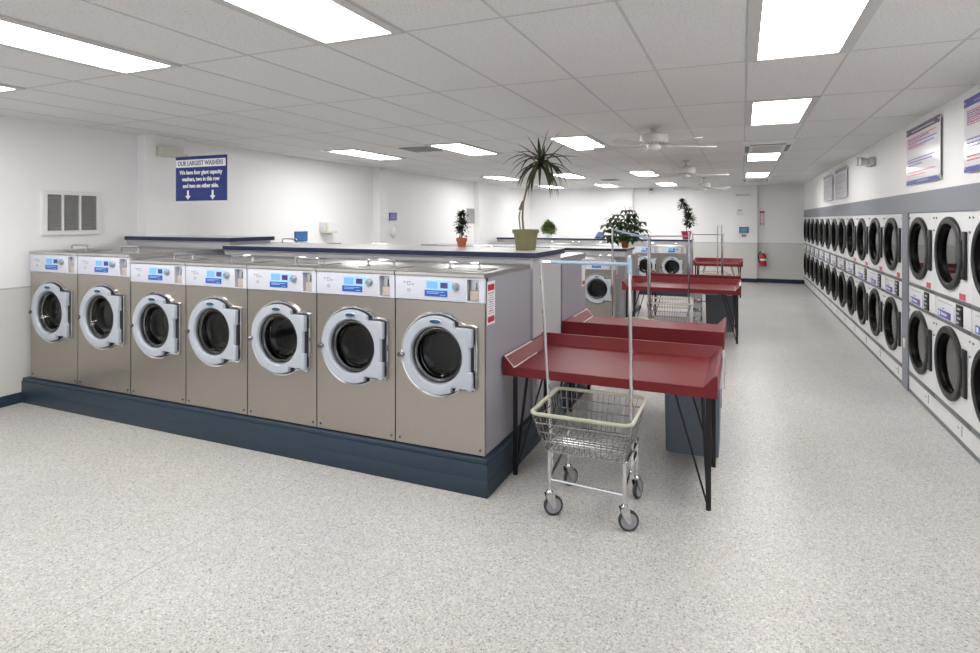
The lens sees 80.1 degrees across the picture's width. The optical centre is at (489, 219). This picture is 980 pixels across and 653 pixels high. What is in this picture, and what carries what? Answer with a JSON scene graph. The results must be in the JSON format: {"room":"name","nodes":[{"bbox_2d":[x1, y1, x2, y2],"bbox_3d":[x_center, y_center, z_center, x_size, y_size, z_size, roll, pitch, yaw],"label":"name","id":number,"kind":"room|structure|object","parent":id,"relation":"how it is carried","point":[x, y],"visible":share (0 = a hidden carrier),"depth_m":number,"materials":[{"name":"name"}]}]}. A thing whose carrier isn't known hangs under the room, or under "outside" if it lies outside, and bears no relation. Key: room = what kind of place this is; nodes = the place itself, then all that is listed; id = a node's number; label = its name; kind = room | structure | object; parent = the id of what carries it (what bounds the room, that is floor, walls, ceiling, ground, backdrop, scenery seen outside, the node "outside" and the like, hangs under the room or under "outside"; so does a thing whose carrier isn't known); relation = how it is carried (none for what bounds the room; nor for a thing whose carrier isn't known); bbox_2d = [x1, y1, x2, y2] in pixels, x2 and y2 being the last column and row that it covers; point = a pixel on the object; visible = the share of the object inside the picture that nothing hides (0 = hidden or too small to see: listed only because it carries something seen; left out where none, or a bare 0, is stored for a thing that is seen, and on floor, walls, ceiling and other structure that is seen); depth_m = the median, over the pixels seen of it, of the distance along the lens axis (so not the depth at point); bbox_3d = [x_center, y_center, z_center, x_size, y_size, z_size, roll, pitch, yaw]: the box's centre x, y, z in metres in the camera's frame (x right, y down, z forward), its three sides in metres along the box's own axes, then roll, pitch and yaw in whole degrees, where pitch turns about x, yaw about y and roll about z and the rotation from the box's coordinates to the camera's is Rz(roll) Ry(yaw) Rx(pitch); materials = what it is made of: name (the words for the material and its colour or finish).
{"room":"laundry","nodes":[
{"label":"laundry","id":0,"kind":"room"},
{"bbox_2d":[0,115,530,396],"bbox_3d":[-2.818,0.385,9.743,0.200,2.730,20.850,0,0,23],"label":"wall","id":1,"kind":"structure","parent":0,"point":[269,194],"depth_m":7.40,"materials":[{"name":"paint"}]},
{"bbox_2d":[0,392,21,407],"bbox_3d":[-5.633,1.700,2.958,0.015,0.100,5.760,0,0,23],"label":"baseboard","id":2,"kind":"structure","parent":1,"relation":"attached to","point":[15,398],"depth_m":5.51,"materials":[{"name":"blue paint"}]},
{"bbox_2d":[41,190,101,234],"bbox_3d":[-4.305,-0.074,6.012,0.030,0.448,0.576,0,0,23],"label":"air vent","id":3,"kind":"object","parent":1,"relation":"in","point":[62,212],"visible":1,"depth_m":6.00,"materials":[{"name":"white plastic"}]},
{"bbox_2d":[137,134,185,235],"bbox_3d":[-3.869,0.385,6.880,0.162,2.730,0.520,0,0,23],"label":"pillar","id":4,"kind":"structure","parent":1,"relation":"attached to","point":[159,213],"depth_m":6.74,"materials":[{"name":"paint"}]},
{"bbox_2d":[156,146,187,157],"bbox_3d":[-3.734,-0.796,6.873,0.090,0.118,0.385,0,0,23],"label":"emergency light","id":5,"kind":"object","parent":1,"relation":"attached to","point":[163,151],"visible":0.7,"depth_m":6.79,"materials":[{"name":"beige plastic"}]},
{"bbox_2d":[294,231,307,241],"bbox_3d":[-2.961,0.257,9.134,0.020,0.157,0.280,0,0,23],"label":"poster","id":6,"kind":"object","parent":1,"relation":"attached to","point":[300,235],"visible":1,"depth_m":9.14,"materials":[{"name":"blue paper"}]},
{"bbox_2d":[320,222,336,232],"bbox_3d":[-2.672,0.125,9.652,0.140,0.190,0.300,0,0,23],"label":"dispenser","id":7,"kind":"object","parent":1,"relation":"attached to","point":[325,227],"visible":1,"depth_m":9.55,"materials":[{"name":"white plastic"}]},
{"bbox_2d":[373,167,400,244],"bbox_3d":[-1.984,0.385,11.240,0.162,2.730,0.720,0,0,23],"label":"pillar","id":8,"kind":"structure","parent":1,"relation":"attached to","point":[386,182],"depth_m":11.08,"materials":[{"name":"paint"}]},
{"bbox_2d":[474,182,487,243],"bbox_3d":[-0.242,0.385,15.270,0.162,2.730,0.520,0,0,23],"label":"pillar","id":9,"kind":"structure","parent":1,"relation":"attached to","point":[480,188],"depth_m":15.06,"materials":[{"name":"paint"}]},
{"bbox_2d":[0,282,979,652],"bbox_3d":[1.383,1.810,7.927,9.352,0.120,20.850,0,0,23],"label":"floor","id":10,"kind":"structure","parent":0,"point":[843,517],"depth_m":3.20,"materials":[{"name":"grey tile"}]},
{"bbox_2d":[28,244,165,384],"bbox_3d":[-3.899,0.867,5.870,0.707,1.269,1.047,0,0,23],"label":"washer","id":11,"kind":"object","parent":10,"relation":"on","point":[54,274],"visible":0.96,"depth_m":5.44,"materials":[{"name":"grey paint"}]},
{"bbox_2d":[76,246,222,393],"bbox_3d":[-3.244,0.867,5.586,0.707,1.269,1.047,0,0,23],"label":"washer","id":12,"kind":"object","parent":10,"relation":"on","point":[104,277],"visible":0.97,"depth_m":5.17,"materials":[{"name":"grey paint"}]},
{"bbox_2d":[129,252,257,403],"bbox_3d":[-2.631,0.891,5.256,0.661,1.222,0.927,0,0,23],"label":"washer","id":13,"kind":"object","parent":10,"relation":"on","point":[158,285],"visible":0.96,"depth_m":4.89,"materials":[{"name":"grey paint"}]},
{"bbox_2d":[124,235,274,254],"bbox_3d":[-3.242,0.847,6.500,1.590,1.334,0.620,0,0,23],"label":"countertop","id":14,"kind":"structure","parent":10,"relation":"on","point":[168,241],"depth_m":6.24,"materials":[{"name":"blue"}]},
{"bbox_2d":[185,254,301,414],"bbox_3d":[-2.018,0.891,4.991,0.661,1.222,0.927,0,0,23],"label":"washer","id":15,"kind":"object","parent":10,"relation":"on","point":[216,331],"visible":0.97,"depth_m":4.62,"materials":[{"name":"grey paint"}]},
{"bbox_2d":[21,376,586,498],"bbox_3d":[-1.726,1.632,5.856,4.886,0.236,2.680,0,0,23],"label":"plinth","id":16,"kind":"object","parent":10,"relation":"on","point":[453,471],"visible":0.44,"depth_m":4.31,"materials":[{"name":"blue paint"}]},
{"bbox_2d":[247,256,367,426],"bbox_3d":[-1.405,0.891,4.726,0.661,1.222,0.927,0,0,23],"label":"washer","id":17,"kind":"object","parent":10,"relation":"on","point":[282,295],"visible":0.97,"depth_m":4.36,"materials":[{"name":"grey paint"}]},
{"bbox_2d":[316,258,449,440],"bbox_3d":[-0.792,0.891,4.461,0.661,1.222,0.927,0,0,23],"label":"washer","id":18,"kind":"object","parent":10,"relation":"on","point":[356,302],"visible":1,"depth_m":4.10,"materials":[{"name":"grey paint"}]},
{"bbox_2d":[223,243,564,413],"bbox_3d":[-0.997,0.884,5.535,3.292,1.259,0.810,0,0,23],"label":"countertop","id":19,"kind":"structure","parent":10,"relation":"on","point":[504,255],"depth_m":5.04,"materials":[{"name":"grey"}]},
{"bbox_2d":[224,243,563,258],"bbox_3d":[-0.998,0.278,5.535,3.286,0.045,0.802,0,0,23],"label":"countertop","id":20,"kind":"structure","parent":19,"relation":"on","point":[299,245],"depth_m":5.41,"materials":[{"name":"white laminate"}]},
{"bbox_2d":[453,209,470,246],"bbox_3d":[-0.268,0.075,5.526,0.194,0.360,0.169,0,0,23],"label":"potted shrub","id":21,"kind":"object","parent":19,"relation":"on","point":[461,242],"visible":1,"depth_m":5.50,"materials":[{"name":"green plant"}]},
{"bbox_2d":[507,133,576,250],"bbox_3d":[0.433,-0.256,4.893,0.529,1.022,0.583,0,0,-27],"label":"dracaena","id":22,"kind":"object","parent":19,"relation":"on","point":[525,239],"visible":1,"depth_m":4.87,"materials":[{"name":"green plant"}]},
{"bbox_2d":[395,261,529,456],"bbox_3d":[-0.178,0.891,4.196,0.662,1.222,0.927,0,0,23],"label":"washer","id":23,"kind":"object","parent":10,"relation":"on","point":[457,321],"visible":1,"depth_m":3.85,"materials":[{"name":"grey paint"}]},
{"bbox_2d":[428,243,634,316],"bbox_3d":[0.655,1.095,11.259,4.068,1.190,0.830,0,0,23],"label":"countertop","id":24,"kind":"structure","parent":10,"relation":"on","point":[589,250],"depth_m":10.44,"materials":[{"name":"grey"}]},
{"bbox_2d":[428,243,633,251],"bbox_3d":[0.654,0.522,11.260,4.062,0.045,0.822,0,0,23],"label":"countertop","id":25,"kind":"structure","parent":24,"relation":"on","point":[497,245],"depth_m":11.00,"materials":[{"name":"white laminate"}]},
{"bbox_2d":[600,206,651,247],"bbox_3d":[2.427,0.111,10.468,0.979,0.777,0.768,0,0,23],"label":"plant","id":26,"kind":"object","parent":24,"relation":"on","point":[624,239],"visible":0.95,"depth_m":10.41,"materials":[{"name":"green plant"}]},
{"bbox_2d":[536,247,585,384],"bbox_3d":[0.540,0.891,5.855,0.664,1.222,0.927,0,0,23],"label":"washer","id":27,"kind":"object","parent":10,"relation":"on","point":[573,277],"visible":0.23,"depth_m":5.65,"materials":[{"name":"grey paint"}]},
{"bbox_2d":[531,255,647,530],"bbox_3d":[0.593,0.979,3.520,0.648,1.543,0.666,0,0,23],"label":"cart","id":28,"kind":"object","parent":10,"relation":"on","point":[628,520],"visible":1,"depth_m":3.45,"materials":[{"name":"silver metal"}]},
{"bbox_2d":[531,387,647,463],"bbox_3d":[0.600,1.222,3.467,0.593,0.264,0.573,0,0,23],"label":"basket","id":29,"kind":"object","parent":28,"relation":"on","point":[635,420],"depth_m":3.44,"materials":[{"name":"silver metal"}]},
{"bbox_2d":[496,237,693,273],"bbox_3d":[2.659,1.062,15.344,5.070,1.175,0.780,0,0,23],"label":"countertop","id":30,"kind":"structure","parent":10,"relation":"on","point":[499,239],"depth_m":14.97,"materials":[{"name":"grey"}]},
{"bbox_2d":[539,219,557,237],"bbox_3d":[1.569,0.223,15.601,0.522,0.504,0.447,0,0,23],"label":"bush","id":31,"kind":"object","parent":30,"relation":"on","point":[548,227],"visible":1,"depth_m":15.52,"materials":[{"name":"green plant"}]},
{"bbox_2d":[505,237,691,241],"bbox_3d":[2.659,0.497,15.345,5.064,0.045,0.772,0,0,23],"label":"countertop","id":32,"kind":"structure","parent":30,"relation":"on","point":[505,237],"depth_m":14.97,"materials":[{"name":"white laminate"}]},
{"bbox_2d":[677,198,697,239],"bbox_3d":[4.815,-0.040,14.255,0.554,1.029,0.388,0,0,23],"label":"potted shrub","id":33,"kind":"object","parent":30,"relation":"on","point":[682,204],"visible":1,"depth_m":14.21,"materials":[{"name":"green plant"}]},
{"bbox_2d":[586,255,624,317],"bbox_3d":[1.893,1.125,9.830,0.597,1.105,0.840,0,0,23],"label":"washer","id":34,"kind":"object","parent":10,"relation":"on","point":[598,277],"visible":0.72,"depth_m":9.52,"materials":[{"name":"grey paint"}]},
{"bbox_2d":[503,332,721,510],"bbox_3d":[0.880,1.330,4.073,1.358,0.840,0.863,0,0,23],"label":"folding table","id":35,"kind":"object","parent":10,"relation":"on","point":[694,370],"visible":0.93,"depth_m":4.00,"materials":[{"name":"red laminate"}]},
{"bbox_2d":[611,228,654,319],"bbox_3d":[1.548,0.916,6.261,0.593,1.668,0.666,0,0,-30],"label":"cart","id":36,"kind":"object","parent":10,"relation":"on","point":[612,229],"visible":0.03,"depth_m":6.33,"materials":[{"name":"silver metal"}]},
{"bbox_2d":[633,252,639,306],"bbox_3d":[2.549,1.125,11.346,0.599,1.105,0.840,0,0,23],"label":"washer","id":37,"kind":"object","parent":10,"relation":"on","point":[635,254],"visible":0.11,"depth_m":11.24,"materials":[{"name":"grey paint"}]},
{"bbox_2d":[562,308,725,411],"bbox_3d":[1.442,1.330,5.381,1.358,0.840,0.863,0,0,23],"label":"folding table","id":38,"kind":"object","parent":10,"relation":"on","point":[583,322],"visible":0.56,"depth_m":5.13,"materials":[{"name":"red laminate"}]},
{"bbox_2d":[632,243,662,275],"bbox_3d":[3.781,1.085,13.981,0.596,1.105,0.840,0,0,23],"label":"washer","id":39,"kind":"object","parent":10,"relation":"on","point":[642,248],"visible":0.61,"depth_m":13.65,"materials":[{"name":"grey paint"}]},
{"bbox_2d":[639,291,687,296],"bbox_3d":[2.562,1.700,15.370,5.209,0.100,2.350,0,0,23],"label":"plinth","id":40,"kind":"object","parent":10,"relation":"on","point":[679,294],"visible":0.16,"depth_m":13.42,"materials":[{"name":"blue paint"}]},
{"bbox_2d":[646,232,691,321],"bbox_3d":[2.449,0.959,7.980,0.593,1.583,0.666,0,0,17],"label":"cart","id":41,"kind":"object","parent":10,"relation":"on","point":[689,304],"visible":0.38,"depth_m":7.93,"materials":[{"name":"silver metal"}]},
{"bbox_2d":[646,297,691,321],"bbox_3d":[2.435,1.222,7.936,0.637,0.264,0.619,0,0,23],"label":"basket","id":42,"kind":"object","parent":41,"relation":"on","point":[689,304],"depth_m":7.92,"materials":[{"name":"silver metal"}]},
{"bbox_2d":[659,243,687,273],"bbox_3d":[4.335,1.085,13.742,0.596,1.105,0.840,0,0,23],"label":"washer","id":43,"kind":"object","parent":10,"relation":"on","point":[673,259],"visible":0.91,"depth_m":13.43,"materials":[{"name":"grey paint"}]},
{"bbox_2d":[622,275,740,343],"bbox_3d":[2.915,1.330,8.848,1.653,0.840,0.863,0,0,23],"label":"folding table","id":44,"kind":"object","parent":10,"relation":"on","point":[658,283],"visible":0.77,"depth_m":8.81,"materials":[{"name":"red laminate"}]},
{"bbox_2d":[646,270,740,319],"bbox_3d":[3.543,1.330,10.136,1.503,0.840,0.860,0,0,23],"label":"folding table","id":45,"kind":"object","parent":10,"relation":"on","point":[653,273],"visible":0.26,"depth_m":9.80,"materials":[{"name":"red laminate"}]},
{"bbox_2d":[665,351,723,457],"bbox_3d":[1.576,1.390,4.520,0.468,0.719,0.473,0,0,23],"label":"trash bin","id":46,"kind":"object","parent":10,"relation":"on","point":[676,438],"visible":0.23,"depth_m":4.36,"materials":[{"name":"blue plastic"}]},
{"bbox_2d":[693,293,701,322],"bbox_3d":[3.316,1.450,9.297,0.120,0.600,0.240,0,0,23],"label":"box","id":47,"kind":"object","parent":10,"relation":"on","point":[697,304],"visible":0.77,"depth_m":9.20,"materials":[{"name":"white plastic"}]},
{"bbox_2d":[692,233,722,310],"bbox_3d":[4.165,1.004,11.149,0.593,1.493,0.666,0,0,23],"label":"cart","id":48,"kind":"object","parent":10,"relation":"on","point":[692,233],"visible":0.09,"depth_m":11.12,"materials":[{"name":"silver metal"}]},
{"bbox_2d":[700,225,731,275],"bbox_3d":[4.749,0.926,12.152,0.666,1.648,0.593,0,0,13],"label":"cart","id":49,"kind":"object","parent":10,"relation":"on","point":[717,271],"visible":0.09,"depth_m":11.97,"materials":[{"name":"silver metal"}]},
{"bbox_2d":[700,271,731,275],"bbox_3d":[4.704,1.222,12.163,0.647,0.264,0.663,0,0,23],"label":"basket","id":50,"kind":"object","parent":49,"relation":"on","point":[727,274],"depth_m":11.97,"materials":[{"name":"beige metal"}]},
{"bbox_2d":[693,257,742,297],"bbox_3d":[5.317,1.330,13.586,1.063,0.840,0.860,0,0,23],"label":"folding table","id":51,"kind":"object","parent":10,"relation":"on","point":[727,262],"visible":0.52,"depth_m":13.58,"materials":[{"name":"red laminate"}]},
{"bbox_2d":[705,294,733,331],"bbox_3d":[3.673,1.358,9.296,0.508,0.784,0.408,0,0,23],"label":"trash bin","id":52,"kind":"object","parent":10,"relation":"on","point":[716,311],"visible":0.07,"depth_m":9.15,"materials":[{"name":"grey plastic"}]},
{"bbox_2d":[804,217,807,286],"bbox_3d":[8.835,0.841,15.340,0.966,1.818,0.885,0,0,23],"label":"dryer","id":53,"kind":"object","parent":10,"relation":"on","point":[805,218],"visible":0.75,"depth_m":15.59,"materials":[{"name":"white metal"}]},
{"bbox_2d":[807,217,811,289],"bbox_3d":[8.483,0.841,14.526,0.966,1.818,0.885,0,0,23],"label":"dryer","id":54,"kind":"object","parent":10,"relation":"on","point":[809,244],"visible":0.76,"depth_m":14.66,"materials":[{"name":"white metal"}]},
{"bbox_2d":[811,217,815,295],"bbox_3d":[8.131,0.841,13.712,0.966,1.818,0.885,0,0,23],"label":"dryer","id":55,"kind":"object","parent":10,"relation":"on","point":[813,220],"visible":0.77,"depth_m":13.85,"materials":[{"name":"white metal"}]},
{"bbox_2d":[815,217,820,299],"bbox_3d":[7.779,0.841,12.898,0.966,1.818,0.885,0,0,23],"label":"dryer","id":56,"kind":"object","parent":10,"relation":"on","point":[817,223],"visible":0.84,"depth_m":13.00,"materials":[{"name":"white metal"}]},
{"bbox_2d":[819,217,825,305],"bbox_3d":[7.427,0.841,12.084,0.966,1.818,0.885,0,0,23],"label":"dryer","id":57,"kind":"object","parent":10,"relation":"on","point":[823,219],"visible":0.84,"depth_m":12.20,"materials":[{"name":"white metal"}]},
{"bbox_2d":[825,216,831,311],"bbox_3d":[7.075,0.841,11.269,0.966,1.818,0.885,0,0,23],"label":"dryer","id":58,"kind":"object","parent":10,"relation":"on","point":[828,270],"visible":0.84,"depth_m":11.44,"materials":[{"name":"white metal"}]},
{"bbox_2d":[831,216,838,318],"bbox_3d":[6.723,0.841,10.455,0.966,1.818,0.885,0,0,23],"label":"dryer","id":59,"kind":"object","parent":10,"relation":"on","point":[835,219],"visible":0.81,"depth_m":10.64,"materials":[{"name":"white metal"}]},
{"bbox_2d":[838,216,847,326],"bbox_3d":[6.371,0.841,9.641,0.966,1.818,0.885,0,0,23],"label":"dryer","id":60,"kind":"object","parent":10,"relation":"on","point":[843,221],"visible":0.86,"depth_m":9.80,"materials":[{"name":"white metal"}]},
{"bbox_2d":[846,215,857,337],"bbox_3d":[6.019,0.841,8.827,0.966,1.818,0.885,0,0,23],"label":"dryer","id":61,"kind":"object","parent":10,"relation":"on","point":[852,282],"visible":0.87,"depth_m":8.99,"materials":[{"name":"white metal"}]},
{"bbox_2d":[856,215,869,349],"bbox_3d":[5.667,0.841,8.013,0.966,1.818,0.885,0,0,23],"label":"dryer","id":62,"kind":"object","parent":10,"relation":"on","point":[863,264],"visible":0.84,"depth_m":8.16,"materials":[{"name":"white metal"}]},
{"bbox_2d":[868,214,884,365],"bbox_3d":[5.315,0.841,7.198,0.966,1.818,0.885,0,0,23],"label":"dryer","id":63,"kind":"object","parent":10,"relation":"on","point":[876,302],"visible":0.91,"depth_m":7.34,"materials":[{"name":"white metal"}]},
{"bbox_2d":[883,214,901,383],"bbox_3d":[4.963,0.841,6.384,0.966,1.818,0.885,0,0,23],"label":"dryer","id":64,"kind":"object","parent":10,"relation":"on","point":[892,237],"visible":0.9,"depth_m":6.58,"materials":[{"name":"white metal"}]},
{"bbox_2d":[908,212,935,417],"bbox_3d":[4.521,0.841,5.360,0.966,1.818,0.885,0,0,23],"label":"dryer","id":65,"kind":"object","parent":10,"relation":"on","point":[922,226],"visible":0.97,"depth_m":5.50,"materials":[{"name":"white metal"}]},
{"bbox_2d":[934,211,972,455],"bbox_3d":[4.169,0.841,4.546,0.966,1.818,0.885,0,0,23],"label":"dryer","id":66,"kind":"object","parent":10,"relation":"on","point":[953,237],"visible":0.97,"depth_m":4.68,"materials":[{"name":"white metal"}]},
{"bbox_2d":[970,211,979,463],"bbox_3d":[3.817,0.841,3.731,0.966,1.818,0.885,0,0,23],"label":"dryer","id":67,"kind":"object","parent":10,"relation":"on","point":[975,245],"visible":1,"depth_m":4.22,"materials":[{"name":"white metal"}]},
{"bbox_2d":[0,0,979,189],"bbox_3d":[1.383,-1.040,7.927,9.352,0.120,20.850,0,0,23],"label":"ceiling","id":68,"kind":"structure","parent":0,"point":[596,39],"depth_m":4.22,"materials":[{"name":"tile"}]},
{"bbox_2d":[0,84,25,92],"bbox_3d":[-3.954,-0.974,3.833,0.545,0.012,1.310,0,0,23],"label":"recessed light","id":69,"kind":"object","parent":68,"relation":"in","point":[4,88],"visible":1,"depth_m":4.31,"materials":[{"name":"grey plastic"}]},
{"bbox_2d":[0,15,181,74],"bbox_3d":[-2.453,-0.974,3.185,0.545,0.012,1.310,0,0,23],"label":"recessed light","id":70,"kind":"object","parent":68,"relation":"in","point":[16,34],"visible":1,"depth_m":3.32,"materials":[{"name":"grey plastic"}]},
{"bbox_2d":[176,154,226,200],"bbox_3d":[-2.771,-0.583,5.586,0.675,0.795,0.012,0,0,23],"label":"hanging sign","id":71,"kind":"object","parent":68,"relation":"hanging from","point":[198,178],"visible":1,"depth_m":5.58,"materials":[{"name":"blue"}]},
{"bbox_2d":[210,0,404,45],"bbox_3d":[-0.952,-0.974,2.536,0.545,0.012,1.310,0,0,23],"label":"recessed light","id":72,"kind":"object","parent":68,"relation":"in","point":[319,22],"visible":1,"depth_m":2.81,"materials":[{"name":"grey plastic"}]},
{"bbox_2d":[324,149,405,159],"bbox_3d":[-1.839,-0.974,8.726,0.545,0.012,1.310,0,0,23],"label":"recessed light","id":73,"kind":"object","parent":68,"relation":"in","point":[350,152],"visible":1,"depth_m":8.65,"materials":[{"name":"grey plastic"}]},
{"bbox_2d":[399,146,442,151],"bbox_3d":[-0.949,-0.973,8.036,0.440,0.014,0.480,0,0,23],"label":"ceiling vent","id":74,"kind":"object","parent":68,"relation":"in","point":[423,148],"visible":1,"depth_m":8.02,"materials":[{"name":"grey metal"}]},
{"bbox_2d":[425,143,501,155],"bbox_3d":[-0.339,-0.974,8.077,0.545,0.012,1.310,0,0,23],"label":"recessed light","id":75,"kind":"object","parent":68,"relation":"in","point":[460,148],"visible":1,"depth_m":8.01,"materials":[{"name":"grey plastic"}]},
{"bbox_2d":[433,144,494,154],"bbox_3d":[-0.339,-0.976,8.077,0.422,0.007,1.242,0,0,23],"label":"diffuser","id":76,"kind":"object","parent":75,"relation":"attached to","point":[458,148],"depth_m":8.04,"materials":[{"name":"white plastic"}]},
{"bbox_2d":[0,0,979,188],"bbox_3d":[0.908,-0.980,8.132,7.918,0.003,20.450,0,0,23],"label":"ceiling grid","id":77,"kind":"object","parent":68,"relation":"attached to","point":[483,1],"depth_m":4.40,"materials":[{"name":"grey metal"}]},
{"bbox_2d":[546,135,609,150],"bbox_3d":[1.162,-0.974,7.429,0.545,0.012,1.310,0,0,23],"label":"recessed light","id":78,"kind":"object","parent":68,"relation":"in","point":[583,142],"visible":0.83,"depth_m":7.31,"materials":[{"name":"grey plastic"}]},
{"bbox_2d":[553,137,603,149],"bbox_3d":[1.162,-0.976,7.429,0.422,0.007,1.242,0,0,23],"label":"diffuser","id":79,"kind":"object","parent":78,"relation":"attached to","point":[575,143],"depth_m":7.31,"materials":[{"name":"white plastic"}]},
{"bbox_2d":[626,171,658,176],"bbox_3d":[3.257,-0.974,12.275,0.545,0.012,1.310,0,0,23],"label":"recessed light","id":80,"kind":"object","parent":68,"relation":"in","point":[635,173],"visible":0.8,"depth_m":12.19,"materials":[{"name":"grey plastic"}]},
{"bbox_2d":[631,171,657,175],"bbox_3d":[3.257,-0.976,12.275,0.422,0.007,1.242,0,0,23],"label":"diffuser","id":81,"kind":"object","parent":80,"relation":"attached to","point":[636,173],"depth_m":12.18,"materials":[{"name":"white"}]},
{"bbox_2d":[593,125,716,153],"bbox_3d":[1.766,-0.852,6.104,1.224,0.257,1.280,0,0,-5],"label":"ceiling fan","id":82,"kind":"object","parent":68,"relation":"hanging from","point":[653,140],"visible":1,"depth_m":6.03,"materials":[{"name":"white"}]},
{"bbox_2d":[649,160,728,177],"bbox_3d":[3.265,-0.832,9.549,1.224,0.297,1.280,0,0,11],"label":"ceiling fan","id":83,"kind":"object","parent":68,"relation":"hanging from","point":[686,171],"visible":1,"depth_m":9.48,"materials":[{"name":"white"}]},
{"bbox_2d":[674,177,728,190],"bbox_3d":[4.948,-0.824,13.366,1.224,0.312,1.280,0,0,-17],"label":"ceiling fan","id":84,"kind":"object","parent":68,"relation":"hanging from","point":[703,186],"visible":1,"depth_m":13.29,"materials":[{"name":"white"}]},
{"bbox_2d":[742,177,770,181],"bbox_3d":[6.310,-0.959,13.842,0.600,0.043,1.180,0,0,23],"label":"air conditioner","id":85,"kind":"object","parent":68,"relation":"attached to","point":[745,179],"visible":1,"depth_m":13.55,"materials":[{"name":"white plastic"}]},
{"bbox_2d":[744,153,784,160],"bbox_3d":[4.191,-0.974,8.941,0.545,0.012,1.310,0,0,23],"label":"recessed light","id":86,"kind":"object","parent":68,"relation":"in","point":[770,156],"visible":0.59,"depth_m":9.03,"materials":[{"name":"grey"}]},
{"bbox_2d":[742,139,795,154],"bbox_3d":[3.668,-0.959,7.729,0.600,0.043,1.240,0,0,23],"label":"air conditioner","id":87,"kind":"object","parent":68,"relation":"attached to","point":[765,146],"visible":1,"depth_m":7.47,"materials":[{"name":"white plastic"}]},
{"bbox_2d":[752,145,782,151],"bbox_3d":[3.659,-0.940,7.708,0.340,0.006,0.636,0,0,23],"label":"grille","id":88,"kind":"object","parent":87,"relation":"attached to","point":[770,148],"depth_m":7.66,"materials":[{"name":"grey"}]},
{"bbox_2d":[745,96,820,125],"bbox_3d":[2.620,-0.974,5.306,0.545,0.012,1.310,0,0,23],"label":"recessed light","id":89,"kind":"object","parent":68,"relation":"in","point":[788,110],"visible":1,"depth_m":5.17,"materials":[{"name":"grey plastic"}]},
{"bbox_2d":[751,99,810,124],"bbox_3d":[2.620,-0.976,5.306,0.422,0.007,1.242,0,0,23],"label":"diffuser","id":90,"kind":"object","parent":89,"relation":"attached to","point":[794,110],"depth_m":5.22,"materials":[{"name":"white plastic"}]},
{"bbox_2d":[747,0,882,62],"bbox_3d":[1.572,-0.974,2.883,0.545,0.012,1.310,0,0,23],"label":"recessed light","id":91,"kind":"object","parent":68,"relation":"in","point":[777,29],"visible":1,"depth_m":2.93,"materials":[{"name":"grey plastic"}]},
{"bbox_2d":[512,229,538,250],"bbox_3d":[0.303,0.168,4.946,0.228,0.175,0.228,0,0,23],"label":"pot","id":92,"kind":"object","parent":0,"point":[525,239],"depth_m":4.87,"materials":[{"name":"yellow"}]},
{"bbox_2d":[531,184,804,279],"bbox_3d":[5.479,0.385,17.405,9.352,2.730,0.200,0,0,23],"label":"wall","id":93,"kind":"structure","parent":0,"point":[574,212],"depth_m":17.00,"materials":[{"name":"paint"}]},
{"bbox_2d":[611,188,632,235],"bbox_3d":[4.040,0.385,17.841,0.660,2.730,0.160,0,0,23],"label":"column","id":94,"kind":"structure","parent":93,"relation":"attached to","point":[620,197],"depth_m":17.77,"materials":[{"name":"paint"}]},
{"bbox_2d":[733,185,756,278],"bbox_3d":[7.207,0.385,16.478,0.615,2.730,0.150,0,0,23],"label":"column","id":95,"kind":"structure","parent":93,"relation":"attached to","point":[745,248],"depth_m":16.39,"materials":[{"name":"paint"}]},
{"bbox_2d":[741,278,803,283],"bbox_3d":[4.934,1.695,17.447,7.918,0.110,0.155,0,0,23],"label":"baseboard","id":96,"kind":"structure","parent":93,"relation":"attached to","point":[790,281],"depth_m":16.24,"materials":[{"name":"blue"}]},
{"bbox_2d":[804,84,979,209],"bbox_3d":[5.109,0.385,6.317,1.234,2.730,20.850,0,0,23],"label":"wall","id":97,"kind":"structure","parent":0,"point":[888,177],"depth_m":6.44,"materials":[{"name":"white paint"}]},
{"bbox_2d":[823,173,832,201],"bbox_3d":[6.631,-0.620,11.432,0.030,0.510,1.250,0,0,23],"label":"wall sign","id":98,"kind":"object","parent":97,"relation":"attached to","point":[828,180],"visible":1,"depth_m":11.32,"materials":[{"name":"white plastic"}]},
{"bbox_2d":[835,166,847,199],"bbox_3d":[5.987,-0.620,9.941,0.030,0.510,1.300,0,0,23],"label":"wall sign","id":99,"kind":"object","parent":97,"relation":"attached to","point":[841,174],"visible":1,"depth_m":9.84,"materials":[{"name":"white plastic"}]},
{"bbox_2d":[856,157,875,166],"bbox_3d":[4.918,-0.768,7.636,0.163,0.146,0.422,0,0,23],"label":"emergency light","id":100,"kind":"object","parent":97,"relation":"attached to","point":[860,161],"visible":1,"depth_m":7.51,"materials":[{"name":"grey plastic"}]},
{"bbox_2d":[804,182,979,216],"bbox_3d":[5.915,-0.169,9.688,0.062,0.198,13.620,0,0,23],"label":"trim","id":101,"kind":"structure","parent":97,"relation":"attached to","point":[966,197],"depth_m":5.66,"materials":[{"name":"grey paint"}]},
{"bbox_2d":[902,213,908,390],"bbox_3d":[4.339,0.840,6.047,0.064,1.820,0.224,0,0,23],"label":"trim","id":102,"kind":"structure","parent":97,"relation":"attached to","point":[905,216],"depth_m":6.03,"materials":[{"name":"grey paint"}]},
{"bbox_2d":[906,114,942,185],"bbox_3d":[4.044,-0.626,5.447,0.030,0.552,1.090,0,0,23],"label":"wall sign","id":103,"kind":"object","parent":97,"relation":"attached to","point":[923,140],"visible":1,"depth_m":5.36,"materials":[{"name":"white plastic"}]},
{"bbox_2d":[964,92,979,172],"bbox_3d":[3.381,-0.628,3.914,0.030,0.547,1.069,0,0,23],"label":"wall sign","id":104,"kind":"object","parent":97,"relation":"attached to","point":[972,104],"visible":1,"depth_m":4.25,"materials":[{"name":"white plastic"}]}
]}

